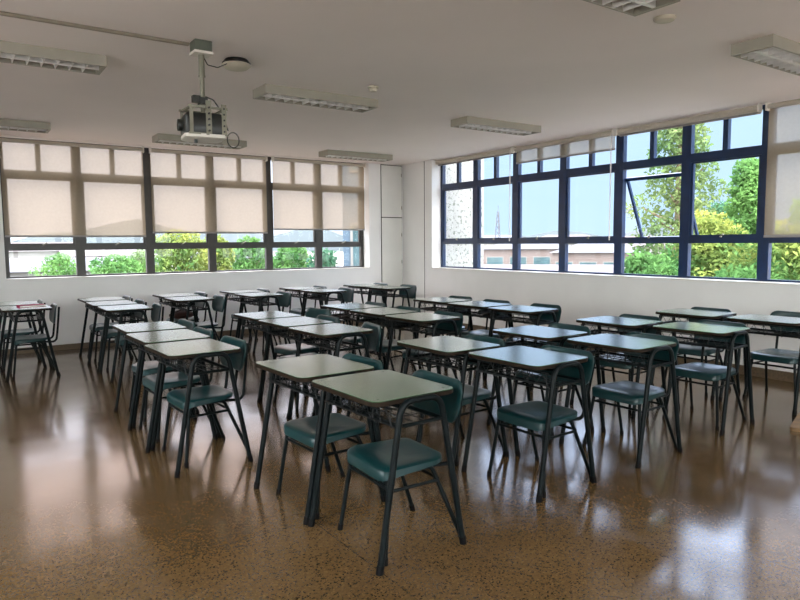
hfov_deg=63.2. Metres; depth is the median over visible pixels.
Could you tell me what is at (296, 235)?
hills
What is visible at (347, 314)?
wire basket
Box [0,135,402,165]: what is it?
trim
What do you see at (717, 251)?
tree
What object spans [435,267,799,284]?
trim
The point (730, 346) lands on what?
wire basket
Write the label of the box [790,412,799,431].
wooden board
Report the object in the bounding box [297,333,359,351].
wire basket
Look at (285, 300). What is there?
chair
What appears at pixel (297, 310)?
chair
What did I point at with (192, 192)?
roller blind
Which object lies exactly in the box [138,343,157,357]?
wire basket
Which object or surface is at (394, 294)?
wire basket
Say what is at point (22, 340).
chair
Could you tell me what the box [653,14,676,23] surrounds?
smoke detector
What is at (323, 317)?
chair
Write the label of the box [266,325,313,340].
wire basket
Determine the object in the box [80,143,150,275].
window
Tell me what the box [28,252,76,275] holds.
tree
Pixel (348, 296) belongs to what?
chair
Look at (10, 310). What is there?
school desk
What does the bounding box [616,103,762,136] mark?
roller blind
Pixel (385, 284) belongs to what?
chair
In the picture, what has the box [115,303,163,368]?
chair
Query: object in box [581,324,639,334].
wire basket
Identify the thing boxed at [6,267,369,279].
window sill
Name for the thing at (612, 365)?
chair
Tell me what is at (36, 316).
wire basket
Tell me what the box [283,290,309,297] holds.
wire basket
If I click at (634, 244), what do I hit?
house
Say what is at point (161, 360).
wire basket
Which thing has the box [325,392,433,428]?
wire basket
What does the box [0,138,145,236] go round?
roller blind
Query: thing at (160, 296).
school desk
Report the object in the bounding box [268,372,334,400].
wire basket
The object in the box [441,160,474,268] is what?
window
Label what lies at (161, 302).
wire basket
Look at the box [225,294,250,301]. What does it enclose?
wire basket
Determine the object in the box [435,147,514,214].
roller blind
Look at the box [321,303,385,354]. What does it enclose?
school desk
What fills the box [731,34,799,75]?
ceiling light
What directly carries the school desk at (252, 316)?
on the floor
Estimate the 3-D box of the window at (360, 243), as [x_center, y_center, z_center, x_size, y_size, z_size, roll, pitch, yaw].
[-1.055,-1.523,11.697,0.920,1.887,0.128,-4,6,-35]
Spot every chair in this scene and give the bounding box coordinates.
[0,299,45,370]
[10,303,60,379]
[87,295,133,361]
[98,299,146,369]
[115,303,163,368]
[128,319,198,421]
[138,327,215,442]
[162,335,248,467]
[166,291,207,323]
[195,294,226,340]
[230,288,269,339]
[248,291,291,352]
[273,315,342,412]
[274,308,330,394]
[276,353,382,519]
[289,285,326,338]
[312,322,383,415]
[331,287,353,321]
[333,301,385,368]
[337,369,462,565]
[351,282,387,327]
[364,306,420,370]
[389,284,416,337]
[400,311,462,378]
[415,334,505,465]
[425,295,472,337]
[455,299,509,374]
[487,345,593,497]
[501,303,561,385]
[513,322,590,435]
[582,332,678,461]
[589,314,660,413]
[661,307,730,396]
[662,320,747,430]
[742,311,799,397]
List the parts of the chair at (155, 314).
seat, backrest, post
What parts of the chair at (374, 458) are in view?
frame, seat, post, frame, backrest, post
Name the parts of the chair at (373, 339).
backrest, post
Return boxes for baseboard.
[7,319,389,354]
[462,323,796,382]
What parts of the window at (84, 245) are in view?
sash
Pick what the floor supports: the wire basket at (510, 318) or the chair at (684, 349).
the chair at (684, 349)
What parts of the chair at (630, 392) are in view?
frame, seat, post, backrest, frame, post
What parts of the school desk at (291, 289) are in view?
frame, frame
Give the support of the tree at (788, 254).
on the ground
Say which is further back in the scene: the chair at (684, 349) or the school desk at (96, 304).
the school desk at (96, 304)
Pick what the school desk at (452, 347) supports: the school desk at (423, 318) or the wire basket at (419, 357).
the wire basket at (419, 357)
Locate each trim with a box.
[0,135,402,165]
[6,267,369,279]
[424,164,424,306]
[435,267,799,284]
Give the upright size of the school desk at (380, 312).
0.773 m
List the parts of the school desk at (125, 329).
frame, frame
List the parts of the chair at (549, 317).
seat, backrest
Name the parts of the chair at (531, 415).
frame, seat, post, frame, backrest, post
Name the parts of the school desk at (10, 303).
frame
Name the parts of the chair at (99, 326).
seat, frame, frame, backrest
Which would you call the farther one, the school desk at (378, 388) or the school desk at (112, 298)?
the school desk at (112, 298)
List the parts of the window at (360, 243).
sash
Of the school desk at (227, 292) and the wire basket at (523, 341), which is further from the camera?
the school desk at (227, 292)
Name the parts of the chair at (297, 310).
seat, backrest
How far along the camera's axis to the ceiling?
5.43 m
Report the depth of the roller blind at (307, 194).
11.31 m
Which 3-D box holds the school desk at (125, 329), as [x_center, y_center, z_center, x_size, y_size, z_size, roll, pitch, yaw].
[-2.112,0.605,5.553,0.529,0.773,0.659,-4,6,-35]
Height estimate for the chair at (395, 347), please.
0.793 m
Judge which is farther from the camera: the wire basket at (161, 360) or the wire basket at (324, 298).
the wire basket at (324, 298)
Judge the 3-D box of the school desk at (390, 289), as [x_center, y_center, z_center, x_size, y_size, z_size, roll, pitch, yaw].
[-0.169,0.182,10.172,0.529,0.773,0.659,-4,6,-37]
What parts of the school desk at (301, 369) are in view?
frame, cross rail, frame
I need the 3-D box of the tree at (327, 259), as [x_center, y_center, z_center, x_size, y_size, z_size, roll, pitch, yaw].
[-2.231,0.902,19.042,1.853,4.999,1.514,-5,7,-42]
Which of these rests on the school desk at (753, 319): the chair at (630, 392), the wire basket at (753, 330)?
the wire basket at (753, 330)
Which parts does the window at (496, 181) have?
sash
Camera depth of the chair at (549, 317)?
6.93 m
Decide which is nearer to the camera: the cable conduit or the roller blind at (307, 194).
the cable conduit
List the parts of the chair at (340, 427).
frame, seat, frame, backrest, post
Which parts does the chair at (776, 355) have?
frame, seat, post, backrest, frame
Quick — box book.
[16,304,45,307]
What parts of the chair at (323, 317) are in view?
frame, seat, frame, backrest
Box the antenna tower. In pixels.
[494,211,500,244]
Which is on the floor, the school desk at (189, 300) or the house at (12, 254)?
the school desk at (189, 300)
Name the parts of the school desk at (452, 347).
frame, rail, cross rail, cross rail, rail, frame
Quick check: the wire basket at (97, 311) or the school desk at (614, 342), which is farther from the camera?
the wire basket at (97, 311)
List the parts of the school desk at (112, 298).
frame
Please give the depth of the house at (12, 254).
70.70 m
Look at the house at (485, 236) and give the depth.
146.21 m
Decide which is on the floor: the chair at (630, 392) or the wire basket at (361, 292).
the chair at (630, 392)
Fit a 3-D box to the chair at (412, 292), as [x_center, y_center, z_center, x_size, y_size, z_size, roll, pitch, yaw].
[-0.030,0.163,10.268,0.512,0.793,0.471,-4,6,-37]
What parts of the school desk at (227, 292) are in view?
frame, frame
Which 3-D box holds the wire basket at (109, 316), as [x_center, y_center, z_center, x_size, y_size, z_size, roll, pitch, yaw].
[-3.051,0.171,7.207,0.279,0.095,0.600,-4,6,-35]
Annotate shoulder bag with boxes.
[169,309,192,318]
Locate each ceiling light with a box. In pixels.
[0,40,106,74]
[0,118,50,132]
[152,133,246,148]
[253,83,377,112]
[319,149,392,161]
[451,116,540,135]
[583,0,679,15]
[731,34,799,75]
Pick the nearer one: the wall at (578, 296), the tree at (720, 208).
the wall at (578, 296)
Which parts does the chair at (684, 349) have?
frame, seat, backrest, frame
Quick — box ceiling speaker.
[221,57,250,71]
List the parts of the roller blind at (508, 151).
pull chain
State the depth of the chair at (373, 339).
5.36 m
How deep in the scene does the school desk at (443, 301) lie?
7.83 m
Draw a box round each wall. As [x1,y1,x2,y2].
[0,163,403,349]
[403,160,799,372]
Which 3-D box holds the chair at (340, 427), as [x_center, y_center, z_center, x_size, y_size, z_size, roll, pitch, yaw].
[-0.387,0.744,3.743,0.512,0.793,0.471,-4,6,-37]
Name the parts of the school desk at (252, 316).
frame, frame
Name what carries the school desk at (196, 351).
on the floor
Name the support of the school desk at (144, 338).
on the floor
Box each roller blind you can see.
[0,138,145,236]
[149,147,267,233]
[271,156,365,229]
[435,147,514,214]
[513,129,615,239]
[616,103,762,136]
[763,99,799,237]
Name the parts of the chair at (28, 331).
seat, frame, post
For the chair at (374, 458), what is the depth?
3.19 m
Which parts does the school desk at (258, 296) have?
frame, frame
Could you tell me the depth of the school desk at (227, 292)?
9.43 m
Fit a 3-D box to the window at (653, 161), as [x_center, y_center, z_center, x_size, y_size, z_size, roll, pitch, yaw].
[3.288,-1.250,8.243,0.497,1.887,0.935,-4,6,-35]
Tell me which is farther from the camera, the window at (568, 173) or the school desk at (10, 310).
the window at (568, 173)
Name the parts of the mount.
clamp plate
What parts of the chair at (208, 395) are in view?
frame, seat, frame, post, backrest, post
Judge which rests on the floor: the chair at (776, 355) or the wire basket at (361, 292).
the chair at (776, 355)
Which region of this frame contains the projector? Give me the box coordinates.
[177,112,225,143]
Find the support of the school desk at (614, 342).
on the floor
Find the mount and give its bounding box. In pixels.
[179,38,239,147]
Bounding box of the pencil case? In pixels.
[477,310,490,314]
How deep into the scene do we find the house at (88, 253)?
61.31 m
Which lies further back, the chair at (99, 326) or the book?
the chair at (99, 326)
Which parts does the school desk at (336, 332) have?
frame, cross rail, rail, frame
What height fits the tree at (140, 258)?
4.886 m
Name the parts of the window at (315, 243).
sash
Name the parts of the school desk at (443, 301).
frame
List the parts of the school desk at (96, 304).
frame, frame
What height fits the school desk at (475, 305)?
0.773 m
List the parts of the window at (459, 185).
sash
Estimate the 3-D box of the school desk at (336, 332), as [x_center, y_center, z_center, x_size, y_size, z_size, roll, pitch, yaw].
[-0.551,0.616,5.305,0.529,0.773,0.659,-4,6,-37]
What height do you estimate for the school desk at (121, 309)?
0.773 m
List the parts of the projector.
plate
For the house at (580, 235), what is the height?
6.300 m
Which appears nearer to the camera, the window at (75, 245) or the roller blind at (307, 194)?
the window at (75, 245)
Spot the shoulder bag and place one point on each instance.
(179, 314)
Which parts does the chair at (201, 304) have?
seat, backrest, post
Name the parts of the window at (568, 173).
sash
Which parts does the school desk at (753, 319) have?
frame, rail, cross rail, cross rail, frame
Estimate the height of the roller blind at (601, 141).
1.430 m
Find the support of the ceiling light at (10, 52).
attached to the ceiling
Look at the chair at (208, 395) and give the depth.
4.52 m
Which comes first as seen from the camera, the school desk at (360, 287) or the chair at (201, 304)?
the chair at (201, 304)
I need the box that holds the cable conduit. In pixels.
[0,11,189,45]
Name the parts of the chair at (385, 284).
backrest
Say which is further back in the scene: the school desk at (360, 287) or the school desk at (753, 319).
the school desk at (360, 287)
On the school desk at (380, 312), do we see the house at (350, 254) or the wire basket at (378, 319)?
the wire basket at (378, 319)
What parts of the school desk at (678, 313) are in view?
rail, frame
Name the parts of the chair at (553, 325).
frame, seat, frame, backrest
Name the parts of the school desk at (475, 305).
frame, frame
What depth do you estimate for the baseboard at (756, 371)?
6.96 m
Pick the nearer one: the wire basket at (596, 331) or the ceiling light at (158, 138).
the wire basket at (596, 331)
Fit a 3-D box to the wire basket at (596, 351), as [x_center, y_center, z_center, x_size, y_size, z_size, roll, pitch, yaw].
[1.523,0.375,4.518,0.279,0.095,0.600,-4,6,-36]
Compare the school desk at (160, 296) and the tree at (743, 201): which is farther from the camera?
the tree at (743, 201)
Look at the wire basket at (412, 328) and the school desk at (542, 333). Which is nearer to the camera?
the school desk at (542, 333)
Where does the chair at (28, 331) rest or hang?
on the floor
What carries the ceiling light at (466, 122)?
attached to the ceiling
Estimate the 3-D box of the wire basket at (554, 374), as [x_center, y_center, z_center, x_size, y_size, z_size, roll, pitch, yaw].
[0.769,0.428,3.980,0.279,0.095,0.600,-4,6,-36]
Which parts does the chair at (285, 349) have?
seat, backrest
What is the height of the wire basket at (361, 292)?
0.095 m
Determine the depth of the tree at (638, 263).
12.41 m
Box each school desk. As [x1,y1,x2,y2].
[0,300,46,367]
[0,304,59,381]
[77,296,132,363]
[86,300,138,372]
[97,304,156,382]
[112,321,195,428]
[126,329,220,450]
[144,339,252,478]
[152,293,198,321]
[164,296,218,358]
[219,289,266,339]
[232,311,308,401]
[234,292,286,354]
[254,354,384,524]
[257,316,333,416]
[279,286,322,334]
[286,323,381,424]
[300,289,347,344]
[308,370,466,575]
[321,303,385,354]
[343,284,388,331]
[350,307,421,369]
[366,286,413,339]
[385,312,461,375]
[397,336,508,465]
[413,297,471,335]
[444,301,514,377]
[461,346,596,502]
[484,305,557,389]
[487,325,593,443]
[559,334,682,468]
[569,316,667,418]
[646,322,754,435]
[655,308,739,400]
[719,314,799,415]
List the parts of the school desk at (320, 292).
frame, frame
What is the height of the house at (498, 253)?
5.600 m
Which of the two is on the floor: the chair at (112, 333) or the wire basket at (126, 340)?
the chair at (112, 333)
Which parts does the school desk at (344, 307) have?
frame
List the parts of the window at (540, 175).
sash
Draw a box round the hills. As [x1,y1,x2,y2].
[12,218,741,251]
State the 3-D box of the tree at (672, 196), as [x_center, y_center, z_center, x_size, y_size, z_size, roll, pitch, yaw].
[6.582,-1.165,15.687,2.408,9.583,2.577,-3,6,-25]
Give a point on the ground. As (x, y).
(339, 260)
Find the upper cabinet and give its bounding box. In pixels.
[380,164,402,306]
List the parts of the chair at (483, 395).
frame, post, seat, frame, backrest, post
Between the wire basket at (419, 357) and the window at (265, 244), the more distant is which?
the window at (265, 244)
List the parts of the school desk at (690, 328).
frame, rail, cross rail, cross rail, frame, rail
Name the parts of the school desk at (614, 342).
frame, cross rail, cross rail, frame, rail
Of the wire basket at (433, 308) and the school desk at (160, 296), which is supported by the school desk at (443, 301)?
the wire basket at (433, 308)
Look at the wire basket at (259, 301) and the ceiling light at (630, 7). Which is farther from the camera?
the wire basket at (259, 301)
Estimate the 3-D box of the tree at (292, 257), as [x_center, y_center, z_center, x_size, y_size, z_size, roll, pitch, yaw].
[-4.143,0.264,25.749,2.875,5.118,2.833,1,5,13]
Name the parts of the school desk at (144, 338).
frame, frame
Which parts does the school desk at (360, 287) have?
frame, frame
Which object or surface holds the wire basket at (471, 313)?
on the school desk at (475, 305)
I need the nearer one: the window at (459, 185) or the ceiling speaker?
the ceiling speaker
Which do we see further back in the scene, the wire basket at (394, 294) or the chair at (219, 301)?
the wire basket at (394, 294)
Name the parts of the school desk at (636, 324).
frame, rail, cross rail, frame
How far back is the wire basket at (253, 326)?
6.34 m
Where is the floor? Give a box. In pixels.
[0,322,799,599]
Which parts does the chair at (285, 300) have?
frame, frame, backrest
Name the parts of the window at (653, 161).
sash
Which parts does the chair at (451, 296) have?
backrest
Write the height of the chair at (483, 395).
0.793 m
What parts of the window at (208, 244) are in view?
sash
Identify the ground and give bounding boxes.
[172,252,792,266]
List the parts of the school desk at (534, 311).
frame, rail, cross rail, frame, rail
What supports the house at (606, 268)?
on the ground
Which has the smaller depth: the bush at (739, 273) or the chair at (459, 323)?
the chair at (459, 323)
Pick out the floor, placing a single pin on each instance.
(86, 513)
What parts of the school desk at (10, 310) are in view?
frame, rail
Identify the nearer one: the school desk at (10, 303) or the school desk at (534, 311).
the school desk at (534, 311)
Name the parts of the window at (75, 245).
sash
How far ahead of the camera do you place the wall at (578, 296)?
9.06 m
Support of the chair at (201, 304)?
on the floor
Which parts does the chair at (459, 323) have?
frame, seat, frame, backrest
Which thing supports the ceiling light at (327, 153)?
attached to the ceiling
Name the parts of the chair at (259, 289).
frame, backrest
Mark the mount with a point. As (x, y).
(202, 49)
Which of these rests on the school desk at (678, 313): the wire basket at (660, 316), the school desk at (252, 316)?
the wire basket at (660, 316)
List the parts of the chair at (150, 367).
frame, seat, frame, backrest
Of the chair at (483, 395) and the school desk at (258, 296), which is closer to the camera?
the chair at (483, 395)
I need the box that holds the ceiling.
[0,0,799,164]
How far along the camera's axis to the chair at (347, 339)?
7.21 m
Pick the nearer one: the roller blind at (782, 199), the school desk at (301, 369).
the school desk at (301, 369)
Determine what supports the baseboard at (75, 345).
attached to the wall at (64, 292)
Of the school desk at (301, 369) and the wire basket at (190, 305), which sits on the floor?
the school desk at (301, 369)
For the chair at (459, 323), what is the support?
on the floor
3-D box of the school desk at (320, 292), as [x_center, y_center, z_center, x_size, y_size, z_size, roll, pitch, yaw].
[-1.114,0.240,9.592,0.529,0.773,0.659,-4,6,-37]
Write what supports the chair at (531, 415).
on the floor
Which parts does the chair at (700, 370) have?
frame, post, seat, backrest, frame, post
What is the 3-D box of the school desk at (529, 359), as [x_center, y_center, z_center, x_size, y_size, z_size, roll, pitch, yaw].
[0.790,0.719,4.021,0.529,0.773,0.659,-4,6,-36]
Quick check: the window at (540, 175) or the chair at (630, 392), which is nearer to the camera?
the chair at (630, 392)
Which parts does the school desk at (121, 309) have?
frame, rail, frame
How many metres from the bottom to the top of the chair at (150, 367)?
0.793 m
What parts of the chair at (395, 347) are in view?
frame, seat, frame, backrest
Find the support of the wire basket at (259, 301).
on the school desk at (258, 296)
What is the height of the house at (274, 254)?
4.400 m
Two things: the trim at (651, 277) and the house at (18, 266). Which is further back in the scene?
the house at (18, 266)
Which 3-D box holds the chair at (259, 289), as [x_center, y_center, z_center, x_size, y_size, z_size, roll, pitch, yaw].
[-2.209,0.239,9.590,0.512,0.793,0.471,-4,6,-37]
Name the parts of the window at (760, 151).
sash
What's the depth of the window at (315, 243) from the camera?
11.02 m
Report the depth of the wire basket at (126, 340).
5.55 m
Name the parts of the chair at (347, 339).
seat, backrest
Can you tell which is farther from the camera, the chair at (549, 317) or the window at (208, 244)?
the window at (208, 244)
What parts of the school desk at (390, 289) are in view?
frame, frame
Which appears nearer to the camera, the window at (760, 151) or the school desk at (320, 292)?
the window at (760, 151)
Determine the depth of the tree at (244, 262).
25.91 m
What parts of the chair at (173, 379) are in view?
frame, seat, frame, backrest, post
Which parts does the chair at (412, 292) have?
backrest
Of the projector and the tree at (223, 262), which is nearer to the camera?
the projector
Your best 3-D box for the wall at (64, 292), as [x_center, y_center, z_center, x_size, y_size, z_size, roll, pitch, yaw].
[-3.828,-0.825,9.772,9.872,2.897,0.320,-4,6,-35]
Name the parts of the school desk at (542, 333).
frame, cross rail, frame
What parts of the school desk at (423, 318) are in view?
frame, cross rail, frame, rail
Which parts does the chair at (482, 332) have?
seat, backrest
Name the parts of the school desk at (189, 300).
frame, rail, frame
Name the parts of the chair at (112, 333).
seat, frame, frame, backrest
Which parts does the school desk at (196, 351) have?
cross rail, frame, rail, frame, cross rail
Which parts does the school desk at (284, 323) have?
frame, frame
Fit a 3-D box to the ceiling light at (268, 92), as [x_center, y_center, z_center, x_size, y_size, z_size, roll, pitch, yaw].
[-0.801,-1.956,6.335,1.210,0.082,0.300,-4,6,-35]
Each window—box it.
[0,137,81,278]
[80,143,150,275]
[146,148,212,273]
[212,153,269,271]
[267,157,319,269]
[318,160,363,268]
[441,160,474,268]
[475,152,515,269]
[515,158,562,272]
[562,135,619,274]
[617,126,698,277]
[683,105,768,280]
[762,103,799,282]
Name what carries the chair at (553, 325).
on the floor
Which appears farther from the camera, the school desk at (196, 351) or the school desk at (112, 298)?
the school desk at (112, 298)
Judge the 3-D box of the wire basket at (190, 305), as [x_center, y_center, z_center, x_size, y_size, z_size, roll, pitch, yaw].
[-2.712,0.069,8.335,0.279,0.095,0.600,-4,6,-36]
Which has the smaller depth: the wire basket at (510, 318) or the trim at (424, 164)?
the wire basket at (510, 318)
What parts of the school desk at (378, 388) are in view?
frame, cross rail, cross rail, frame, rail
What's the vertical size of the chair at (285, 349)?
0.793 m
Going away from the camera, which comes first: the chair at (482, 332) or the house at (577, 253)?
the chair at (482, 332)
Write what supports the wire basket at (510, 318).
on the school desk at (534, 311)
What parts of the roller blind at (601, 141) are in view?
pull chain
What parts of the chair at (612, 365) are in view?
frame, seat, backrest, frame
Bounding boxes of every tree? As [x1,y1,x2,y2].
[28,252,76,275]
[87,253,144,273]
[129,249,158,271]
[140,233,218,272]
[196,234,235,271]
[228,234,275,270]
[264,247,309,269]
[306,247,337,266]
[624,249,677,276]
[626,123,731,275]
[659,209,748,276]
[693,243,799,282]
[702,201,735,266]
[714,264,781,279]
[722,157,779,267]
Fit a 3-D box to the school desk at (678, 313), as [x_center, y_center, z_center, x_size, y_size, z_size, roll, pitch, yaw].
[2.865,0.501,6.316,0.529,0.773,0.659,-4,6,-37]
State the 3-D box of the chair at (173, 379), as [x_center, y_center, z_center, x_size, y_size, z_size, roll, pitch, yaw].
[-1.731,0.635,5.082,0.512,0.793,0.471,-4,6,-37]
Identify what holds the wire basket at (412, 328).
on the school desk at (423, 318)
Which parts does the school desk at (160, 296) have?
frame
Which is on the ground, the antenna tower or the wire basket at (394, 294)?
the antenna tower
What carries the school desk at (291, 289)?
on the floor
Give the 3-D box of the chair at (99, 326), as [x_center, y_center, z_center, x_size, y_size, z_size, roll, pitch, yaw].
[-3.751,0.353,8.433,0.512,0.793,0.471,-4,6,-35]
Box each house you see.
[9,242,72,257]
[9,257,157,276]
[59,249,168,257]
[196,251,284,269]
[343,230,358,267]
[483,244,569,263]
[483,264,624,274]
[484,235,511,247]
[542,234,588,245]
[550,243,650,263]
[625,236,670,254]
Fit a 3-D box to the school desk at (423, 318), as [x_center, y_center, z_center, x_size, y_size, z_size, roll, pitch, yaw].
[0.222,0.537,6.132,0.529,0.773,0.659,-4,6,-37]
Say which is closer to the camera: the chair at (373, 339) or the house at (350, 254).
the chair at (373, 339)
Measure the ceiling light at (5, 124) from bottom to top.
0.082 m
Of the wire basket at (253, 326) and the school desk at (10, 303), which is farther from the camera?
the school desk at (10, 303)
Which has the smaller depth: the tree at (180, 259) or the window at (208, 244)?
the window at (208, 244)
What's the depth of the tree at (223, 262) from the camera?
20.97 m
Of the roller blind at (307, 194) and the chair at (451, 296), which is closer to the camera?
the chair at (451, 296)
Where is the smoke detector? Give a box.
[367,85,378,91]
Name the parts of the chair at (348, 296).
backrest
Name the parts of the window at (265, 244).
sash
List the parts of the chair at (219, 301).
seat, backrest, post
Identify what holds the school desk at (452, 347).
on the floor
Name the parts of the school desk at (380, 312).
frame, cross rail, frame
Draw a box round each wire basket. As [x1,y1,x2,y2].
[8,312,39,322]
[94,308,118,316]
[106,313,140,322]
[123,333,139,345]
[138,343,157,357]
[157,355,223,375]
[159,298,185,305]
[170,301,203,310]
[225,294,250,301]
[240,297,271,305]
[241,318,283,331]
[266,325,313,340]
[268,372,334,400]
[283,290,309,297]
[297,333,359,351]
[304,293,333,300]
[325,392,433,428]
[327,309,370,321]
[347,287,367,294]
[356,314,404,327]
[370,289,401,297]
[391,320,448,335]
[405,347,484,371]
[417,302,460,311]
[453,307,499,318]
[476,359,572,387]
[492,311,546,324]
[498,334,556,348]
[572,344,664,368]
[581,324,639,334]
[656,330,740,349]
[659,315,714,323]
[736,322,799,338]
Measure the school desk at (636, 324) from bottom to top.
0.773 m
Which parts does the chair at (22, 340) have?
seat, frame, frame, post, backrest, post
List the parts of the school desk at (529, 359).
frame, rail, cross rail, cross rail, frame, rail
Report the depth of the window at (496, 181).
10.54 m
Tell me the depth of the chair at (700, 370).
5.25 m
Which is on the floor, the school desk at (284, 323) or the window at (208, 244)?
the school desk at (284, 323)
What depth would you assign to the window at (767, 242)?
7.01 m
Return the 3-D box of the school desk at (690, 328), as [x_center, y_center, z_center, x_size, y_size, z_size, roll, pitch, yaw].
[2.417,0.599,5.242,0.529,0.773,0.659,-4,6,-37]
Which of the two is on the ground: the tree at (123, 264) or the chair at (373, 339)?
the tree at (123, 264)
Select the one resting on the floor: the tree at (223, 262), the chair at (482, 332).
the chair at (482, 332)

